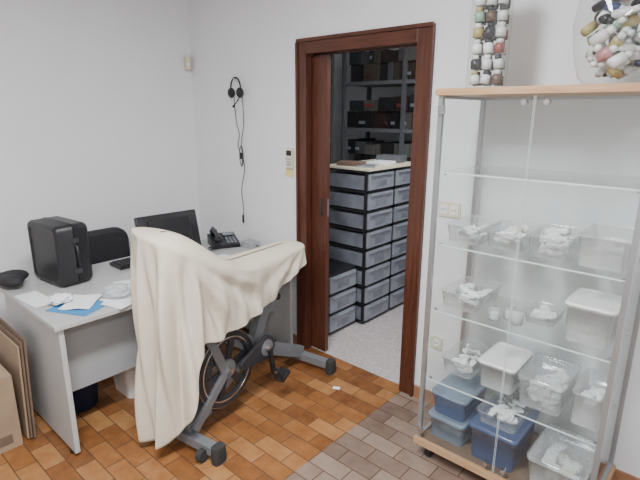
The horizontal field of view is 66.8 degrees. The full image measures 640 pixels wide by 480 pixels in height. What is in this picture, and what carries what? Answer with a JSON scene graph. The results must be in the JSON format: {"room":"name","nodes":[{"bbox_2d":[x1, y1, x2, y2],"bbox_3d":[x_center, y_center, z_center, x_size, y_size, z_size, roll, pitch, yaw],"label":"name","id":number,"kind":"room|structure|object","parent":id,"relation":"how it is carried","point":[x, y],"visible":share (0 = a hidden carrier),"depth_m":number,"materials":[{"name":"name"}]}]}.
{"room":"office","nodes":[
{"label":"office","id":0,"kind":"room"},
{"bbox_2d":[0,0,201,324],"bbox_3d":[-2.571,-0.333,2.402,0.100,2.750,4.780,13,19,40],"label":"wall","id":1,"kind":"structure","parent":0,"point":[97,123],"depth_m":3.34,"materials":[{"name":"paint"}]},
{"bbox_2d":[0,303,486,479],"bbox_3d":[0.208,1.304,1.841,6.200,0.100,7.050,13,19,40],"label":"floor","id":2,"kind":"structure","parent":0,"point":[301,427],"depth_m":2.62,"materials":[{"name":"tile"}]},
{"bbox_2d":[0,364,22,453],"bbox_3d":[-1.765,0.849,2.535,0.423,0.404,0.200,13,19,40],"label":"cardboard box","id":3,"kind":"object","parent":2,"relation":"on","point":[10,429],"visible":1,"depth_m":2.45,"materials":[{"name":"beige cardboard"}]},
{"bbox_2d":[0,317,35,438],"bbox_3d":[-1.655,0.734,2.616,0.424,0.564,0.057,13,19,40],"label":"flattened cardboard","id":4,"kind":"object","parent":2,"relation":"on","point":[13,352],"visible":0.69,"depth_m":2.52,"materials":[{"name":"brown cardboard"}]},
{"bbox_2d":[72,382,97,413],"bbox_3d":[-1.423,0.840,2.840,0.262,0.270,0.262,13,19,40],"label":"waste bin","id":5,"kind":"object","parent":2,"relation":"on","point":[86,398],"visible":0.28,"depth_m":2.79,"materials":[{"name":"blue plastic"}]},
{"bbox_2d":[88,227,129,264],"bbox_3d":[-1.422,0.382,3.399,0.520,0.869,0.510,13,19,40],"label":"office chair","id":6,"kind":"object","parent":2,"relation":"on","point":[111,243],"visible":0.07,"depth_m":3.45,"materials":[{"name":"black plastic"}]},
{"bbox_2d":[113,367,135,397],"bbox_3d":[-1.163,0.817,3.011,0.245,0.230,0.205,13,19,40],"label":"bin","id":7,"kind":"object","parent":2,"relation":"on","point":[124,381],"visible":0.17,"depth_m":2.91,"materials":[{"name":"white plastic"}]},
{"bbox_2d":[0,239,292,453],"bbox_3d":[-0.997,0.530,3.143,0.820,0.720,1.580,13,19,40],"label":"office desk","id":8,"kind":"object","parent":2,"relation":"on","point":[67,353],"visible":0.39,"depth_m":2.58,"materials":[{"name":"laminate"}]},
{"bbox_2d":[0,269,28,286],"bbox_3d":[-1.738,0.219,2.714,0.183,0.077,0.202,-5,16,-21],"label":"bowl","id":9,"kind":"object","parent":8,"relation":"on","point":[10,278],"visible":1,"depth_m":2.66,"materials":[{"name":"black plastic"}]},
{"bbox_2d":[27,216,92,286],"bbox_3d":[-1.488,0.063,2.794,0.376,0.354,0.190,11,18,34],"label":"briefcase","id":10,"kind":"object","parent":8,"relation":"on","point":[59,246],"visible":1,"depth_m":2.71,"materials":[{"name":"black plastic"}]},
{"bbox_2d":[14,280,131,316],"bbox_3d":[-1.213,0.303,2.563,0.743,0.010,0.497,-7,16,-25],"label":"paper sheets","id":11,"kind":"object","parent":8,"relation":"on","point":[80,305],"visible":0.73,"depth_m":2.50,"materials":[{"name":"white paper"}]},
{"bbox_2d":[48,293,72,304],"bbox_3d":[-1.329,0.300,2.476,0.111,0.046,0.124,13,19,40],"label":"crumpled tissue","id":12,"kind":"object","parent":11,"relation":"on","point":[57,298],"visible":1,"depth_m":2.45,"materials":[{"name":"paper"}]},
{"bbox_2d":[101,283,130,297],"bbox_3d":[-1.081,0.267,2.585,0.173,0.057,0.166,13,19,40],"label":"plastic bag","id":13,"kind":"object","parent":11,"relation":"on","point":[116,289],"visible":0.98,"depth_m":2.54,"materials":[{"name":"white plastic"}]},
{"bbox_2d":[109,257,130,269],"bbox_3d":[-1.160,0.124,3.201,0.150,0.024,0.400,13,19,40],"label":"keyboard","id":14,"kind":"object","parent":8,"relation":"on","point":[125,263],"visible":0.25,"depth_m":3.07,"materials":[{"name":"black plastic"}]},
{"bbox_2d":[134,209,201,244],"bbox_3d":[-0.965,-0.010,3.112,0.410,0.324,0.200,-14,20,-43],"label":"computer monitor","id":15,"kind":"object","parent":8,"relation":"on","point":[184,223],"visible":0.36,"depth_m":3.10,"materials":[{"name":"black plastic"}]},
{"bbox_2d":[207,227,240,250],"bbox_3d":[-0.728,-0.012,3.557,0.254,0.117,0.318,-6,16,-23],"label":"desk telephone","id":16,"kind":"object","parent":8,"relation":"on","point":[216,240],"visible":0.99,"depth_m":3.55,"materials":[{"name":"black plastic"}]},
{"bbox_2d":[241,239,259,248],"bbox_3d":[-0.489,0.033,3.543,0.172,0.040,0.090,13,19,40],"label":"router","id":17,"kind":"object","parent":8,"relation":"on","point":[248,243],"visible":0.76,"depth_m":3.53,"materials":[{"name":"white plastic"}]},
{"bbox_2d":[176,293,335,466],"bbox_3d":[-0.427,0.431,2.795,0.555,1.095,1.147,10,18,32],"label":"exercise bike","id":18,"kind":"object","parent":2,"relation":"on","point":[255,347],"visible":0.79,"depth_m":2.68,"materials":[{"name":"metal"}]},
{"bbox_2d":[130,227,306,449],"bbox_3d":[-0.495,0.399,2.739,0.408,1.095,1.202,10,18,33],"label":"sheet","id":19,"kind":"object","parent":18,"relation":"on","point":[185,297],"visible":1,"depth_m":2.32,"materials":[{"name":"fabric"}]},
{"bbox_2d":[329,54,334,244],"bbox_3d":[-0.517,-0.736,4.849,0.488,2.300,1.440,13,19,40],"label":"metal shelving","id":20,"kind":"object","parent":2,"relation":"on","point":[332,55],"visible":0.05,"depth_m":5.07,"materials":[{"name":"grey metal"}]},
{"bbox_2d":[328,259,355,334],"bbox_3d":[0.029,0.443,3.923,0.440,0.499,0.345,13,19,40],"label":"tower","id":21,"kind":"object","parent":2,"relation":"on","point":[342,275],"visible":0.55,"depth_m":3.78,"materials":[{"name":"black plastic"}]},
{"bbox_2d":[329,168,393,323],"bbox_3d":[0.327,0.024,4.048,0.440,1.249,0.360,13,19,40],"label":"storage drawers","id":22,"kind":"object","parent":2,"relation":"on","point":[360,219],"visible":0.78,"depth_m":3.88,"materials":[{"name":"black plastic"}]},
{"bbox_2d":[330,159,410,171],"bbox_3d":[0.442,-0.627,4.030,0.470,0.014,0.750,13,19,40],"label":"board","id":23,"kind":"object","parent":22,"relation":"on","point":[407,163],"visible":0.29,"depth_m":3.81,"materials":[{"name":"beige plastic"}]},
{"bbox_2d":[337,154,406,167],"bbox_3d":[0.458,-0.661,4.020,0.364,0.056,0.670,13,19,40],"label":"clutter","id":24,"kind":"object","parent":23,"relation":"on","point":[382,159],"visible":1,"depth_m":3.96,"materials":[{"name":"cardboard"}]},
{"bbox_2d":[340,47,414,160],"bbox_3d":[1.091,-0.730,4.858,1.895,2.300,0.485,13,19,40],"label":"metal shelving","id":25,"kind":"object","parent":2,"relation":"on","point":[404,82],"visible":0.06,"depth_m":4.90,"materials":[{"name":"grey metal"}]},
{"bbox_2d":[347,47,416,167],"bbox_3d":[1.089,-0.799,4.823,1.798,2.150,0.418,13,19,40],"label":"boxes","id":26,"kind":"object","parent":25,"relation":"in","point":[386,64],"visible":0.22,"depth_m":4.89,"materials":[{"name":"cardboard"}]},
{"bbox_2d":[384,166,410,309],"bbox_3d":[0.573,-0.046,4.316,0.440,1.249,0.360,13,19,40],"label":"tower","id":27,"kind":"object","parent":2,"relation":"on","point":[401,186],"visible":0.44,"depth_m":4.12,"materials":[{"name":"black plastic"}]},
{"bbox_2d":[413,82,639,479],"bbox_3d":[0.915,0.263,2.125,0.800,1.775,0.448,13,19,40],"label":"glass display cabinet","id":28,"kind":"object","parent":2,"relation":"on","point":[602,469],"visible":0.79,"depth_m":2.07,"materials":[{"name":"clear glass"}]},
{"bbox_2d":[428,398,488,446],"bbox_3d":[0.703,0.899,2.463,0.194,0.128,0.306,13,19,40],"label":"plastic storage box","id":29,"kind":"object","parent":28,"relation":"in","point":[455,432],"visible":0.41,"depth_m":2.36,"materials":[{"name":"plastic"}]},
{"bbox_2d":[432,369,486,421],"bbox_3d":[0.704,0.778,2.431,0.184,0.118,0.286,13,19,40],"label":"plastic storage box","id":30,"kind":"object","parent":29,"relation":"on","point":[456,405],"visible":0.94,"depth_m":2.37,"materials":[{"name":"plastic"}]},
{"bbox_2d":[443,348,483,372],"bbox_3d":[0.741,0.595,2.433,0.160,0.083,0.270,13,19,40],"label":"plastic storage box","id":31,"kind":"object","parent":28,"relation":"in","point":[463,365],"visible":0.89,"depth_m":2.40,"materials":[{"name":"plastic"}]},
{"bbox_2d":[442,283,501,306],"bbox_3d":[0.720,0.260,2.310,0.190,0.083,0.280,13,19,40],"label":"plastic storage box","id":32,"kind":"object","parent":28,"relation":"in","point":[469,294],"visible":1,"depth_m":2.27,"materials":[{"name":"plastic"}]},
{"bbox_2d":[447,221,501,239],"bbox_3d":[0.717,-0.049,2.246,0.165,0.083,0.270,13,19,40],"label":"plastic storage box","id":33,"kind":"object","parent":28,"relation":"in","point":[471,232],"visible":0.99,"depth_m":2.21,"materials":[{"name":"plastic"}]},
{"bbox_2d":[466,0,513,87],"bbox_3d":[0.699,-0.862,1.983,0.158,0.470,0.158,7,16,24],"label":"jar","id":34,"kind":"object","parent":28,"relation":"on","point":[491,33],"visible":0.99,"depth_m":1.96,"materials":[{"name":"glass"}]},
{"bbox_2d":[469,395,539,472],"bbox_3d":[0.869,0.916,2.302,0.224,0.178,0.316,13,19,40],"label":"plastic storage box","id":35,"kind":"object","parent":28,"relation":"in","point":[512,444],"visible":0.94,"depth_m":2.21,"materials":[{"name":"blue plastic"}]},
{"bbox_2d":[476,394,536,429],"bbox_3d":[0.876,0.795,2.278,0.190,0.065,0.280,13,19,40],"label":"plastic storage box","id":36,"kind":"object","parent":35,"relation":"on","point":[513,405],"visible":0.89,"depth_m":2.25,"materials":[{"name":"plastic"}]},
{"bbox_2d":[478,341,533,394],"bbox_3d":[0.876,0.607,2.297,0.173,0.135,0.255,13,19,40],"label":"plastic storage box","id":37,"kind":"object","parent":28,"relation":"in","point":[491,362],"visible":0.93,"depth_m":2.24,"materials":[{"name":"white plastic"}]},
{"bbox_2d":[488,305,523,325],"bbox_3d":[0.816,0.323,2.126,0.148,0.057,0.094,8,17,28],"label":"cups","id":38,"kind":"object","parent":28,"relation":"in","point":[517,316],"visible":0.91,"depth_m":2.08,"materials":[{"name":"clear plastic"}]},
{"bbox_2d":[486,225,543,246],"bbox_3d":[0.858,-0.017,2.139,0.165,0.078,0.270,13,19,40],"label":"plastic storage box","id":39,"kind":"object","parent":28,"relation":"in","point":[511,234],"visible":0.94,"depth_m":2.11,"materials":[{"name":"plastic"}]},
{"bbox_2d":[524,305,565,323],"bbox_3d":[0.989,0.326,2.135,0.130,0.048,0.180,13,19,40],"label":"plastic storage box","id":40,"kind":"object","parent":28,"relation":"in","point":[544,313],"visible":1,"depth_m":2.11,"materials":[{"name":"plastic"}]},
{"bbox_2d":[518,353,581,410],"bbox_3d":[1.012,0.639,2.153,0.194,0.143,0.275,13,19,40],"label":"plastic storage box","id":41,"kind":"object","parent":28,"relation":"in","point":[547,388],"visible":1,"depth_m":2.12,"materials":[{"name":"plastic"}]},
{"bbox_2d":[528,227,578,254],"bbox_3d":[0.986,0.002,2.012,0.165,0.106,0.280,13,19,40],"label":"plastic storage box","id":42,"kind":"object","parent":28,"relation":"in","point":[556,241],"visible":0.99,"depth_m":1.96,"materials":[{"name":"plastic"}]},
{"bbox_2d":[527,423,595,479],"bbox_3d":[1.070,0.980,2.133,0.235,0.143,0.306,13,19,40],"label":"plastic storage box","id":43,"kind":"object","parent":28,"relation":"in","point":[556,455],"visible":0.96,"depth_m":2.19,"materials":[{"name":"plastic"}]},
{"bbox_2d":[565,287,621,349],"bbox_3d":[1.105,0.315,1.956,0.184,0.163,0.224,13,19,40],"label":"plastic storage box","id":44,"kind":"object","parent":28,"relation":"in","point":[592,315],"visible":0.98,"depth_m":1.89,"materials":[{"name":"white plastic"}]},
{"bbox_2d":[571,368,617,430],"bbox_3d":[1.147,0.668,2.037,0.120,0.148,0.260,13,19,40],"label":"plastic storage box","id":45,"kind":"object","parent":28,"relation":"in","point":[589,391],"visible":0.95,"depth_m":1.99,"materials":[{"name":"plastic"}]},
{"bbox_2d":[573,0,639,78],"bbox_3d":[1.062,-0.744,1.721,0.300,0.380,0.300,13,19,40],"label":"bowl","id":46,"kind":"object","parent":28,"relation":"on","point":[621,57],"visible":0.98,"depth_m":1.68,"materials":[{"name":"glass"}]},
{"bbox_2d":[578,223,639,272],"bbox_3d":[1.128,0.027,1.888,0.180,0.123,0.280,13,19,40],"label":"plastic storage box","id":47,"kind":"object","parent":28,"relation":"in","point":[602,246],"visible":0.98,"depth_m":1.81,"materials":[{"name":"plastic"}]},
{"bbox_2d":[333,54,340,189],"bbox_3d":[-0.548,-0.996,5.246,0.100,2.600,2.270,13,19,40],"label":"wall","id":48,"kind":"structure","parent":0,"point":[337,59],"depth_m":5.88,"materials":[{"name":"paint"}]},
{"bbox_2d":[339,46,416,160],"bbox_3d":[1.472,-0.932,5.044,3.400,2.600,0.100,13,19,40],"label":"wall","id":49,"kind":"structure","parent":0,"point":[352,93],"depth_m":5.67,"materials":[{"name":"paint"}]},
{"bbox_2d":[187,0,639,477],"bbox_3d":[1.133,-0.269,2.235,5.670,2.750,0.120,13,19,40],"label":"wall","id":50,"kind":"structure","parent":0,"point":[253,42],"depth_m":2.44,"materials":[{"name":"paint"}]},
{"bbox_2d":[184,54,191,70],"bbox_3d":[-1.031,-1.387,3.782,0.060,0.120,0.042,13,19,40],"label":"sensor","id":51,"kind":"object","parent":50,"relation":"attached to","point":[187,59],"visible":1,"depth_m":3.77,"materials":[{"name":"beige plastic"}]},
{"bbox_2d":[228,77,244,222],"bbox_3d":[-0.612,-0.649,3.599,0.140,1.071,0.080,13,19,40],"label":"headset","id":52,"kind":"object","parent":50,"relation":"hanging from","point":[231,92],"visible":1,"depth_m":3.52,"materials":[{"name":"black plastic"}]},
{"bbox_2d":[285,168,292,176],"bbox_3d":[-0.212,-0.462,3.328,0.082,0.061,0.004,13,19,40],"label":"sticky note","id":53,"kind":"object","parent":50,"relation":"attached to","point":[288,172],"visible":1,"depth_m":3.33,"materials":[{"name":"yellow paper"}]},
{"bbox_2d":[286,148,294,168],"bbox_3d":[-0.205,-0.554,3.289,0.062,0.135,0.028,13,19,40],"label":"remote","id":54,"kind":"object","parent":50,"relation":"attached to","point":[289,151],"visible":1,"depth_m":3.27,"materials":[{"name":"beige plastic"}]},
{"bbox_2d":[293,334,296,343],"bbox_3d":[-0.592,0.647,3.969,1.185,0.075,0.012,13,19,40],"label":"baseboard","id":55,"kind":"structure","parent":50,"relation":"attached to","point":[294,335],"depth_m":3.61,"materials":[{"name":"tile"}]},
{"bbox_2d":[311,54,330,350],"bbox_3d":[-0.003,-0.186,3.298,0.147,2.015,0.042,13,19,40],"label":"door","id":56,"kind":"structure","parent":50,"relation":"in","point":[321,64],"depth_m":3.25,"materials":[{"name":"brown wood"}]},
{"bbox_2d":[295,21,435,396],"bbox_3d":[0.250,-0.164,3.054,0.975,2.120,0.150,13,19,40],"label":"door frame","id":57,"kind":"structure","parent":50,"relation":"attached to","point":[421,35],"depth_m":2.84,"materials":[{"name":"brown wood"}]},
{"bbox_2d":[430,334,442,349],"bbox_3d":[0.669,0.590,2.792,0.075,0.075,0.014,13,19,40],"label":"wall socket","id":58,"kind":"object","parent":50,"relation":"attached to","point":[436,342],"visible":1,"depth_m":2.79,"materials":[{"name":"beige plastic"}]},
{"bbox_2d":[438,201,460,218],"bbox_3d":[0.687,-0.161,2.579,0.125,0.080,0.016,13,19,40],"label":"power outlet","id":59,"kind":"object","parent":50,"relation":"attached to","point":[446,209],"visible":1,"depth_m":2.57,"materials":[{"name":"beige plastic"}]},
{"bbox_2d":[413,385,639,479],"bbox_3d":[1.887,1.223,1.837,3.515,0.075,0.012,13,19,40],"label":"baseboard","id":60,"kind":"structure","parent":50,"relation":"attached to","point":[618,474],"depth_m":2.57,"materials":[{"name":"wood"}]}
]}

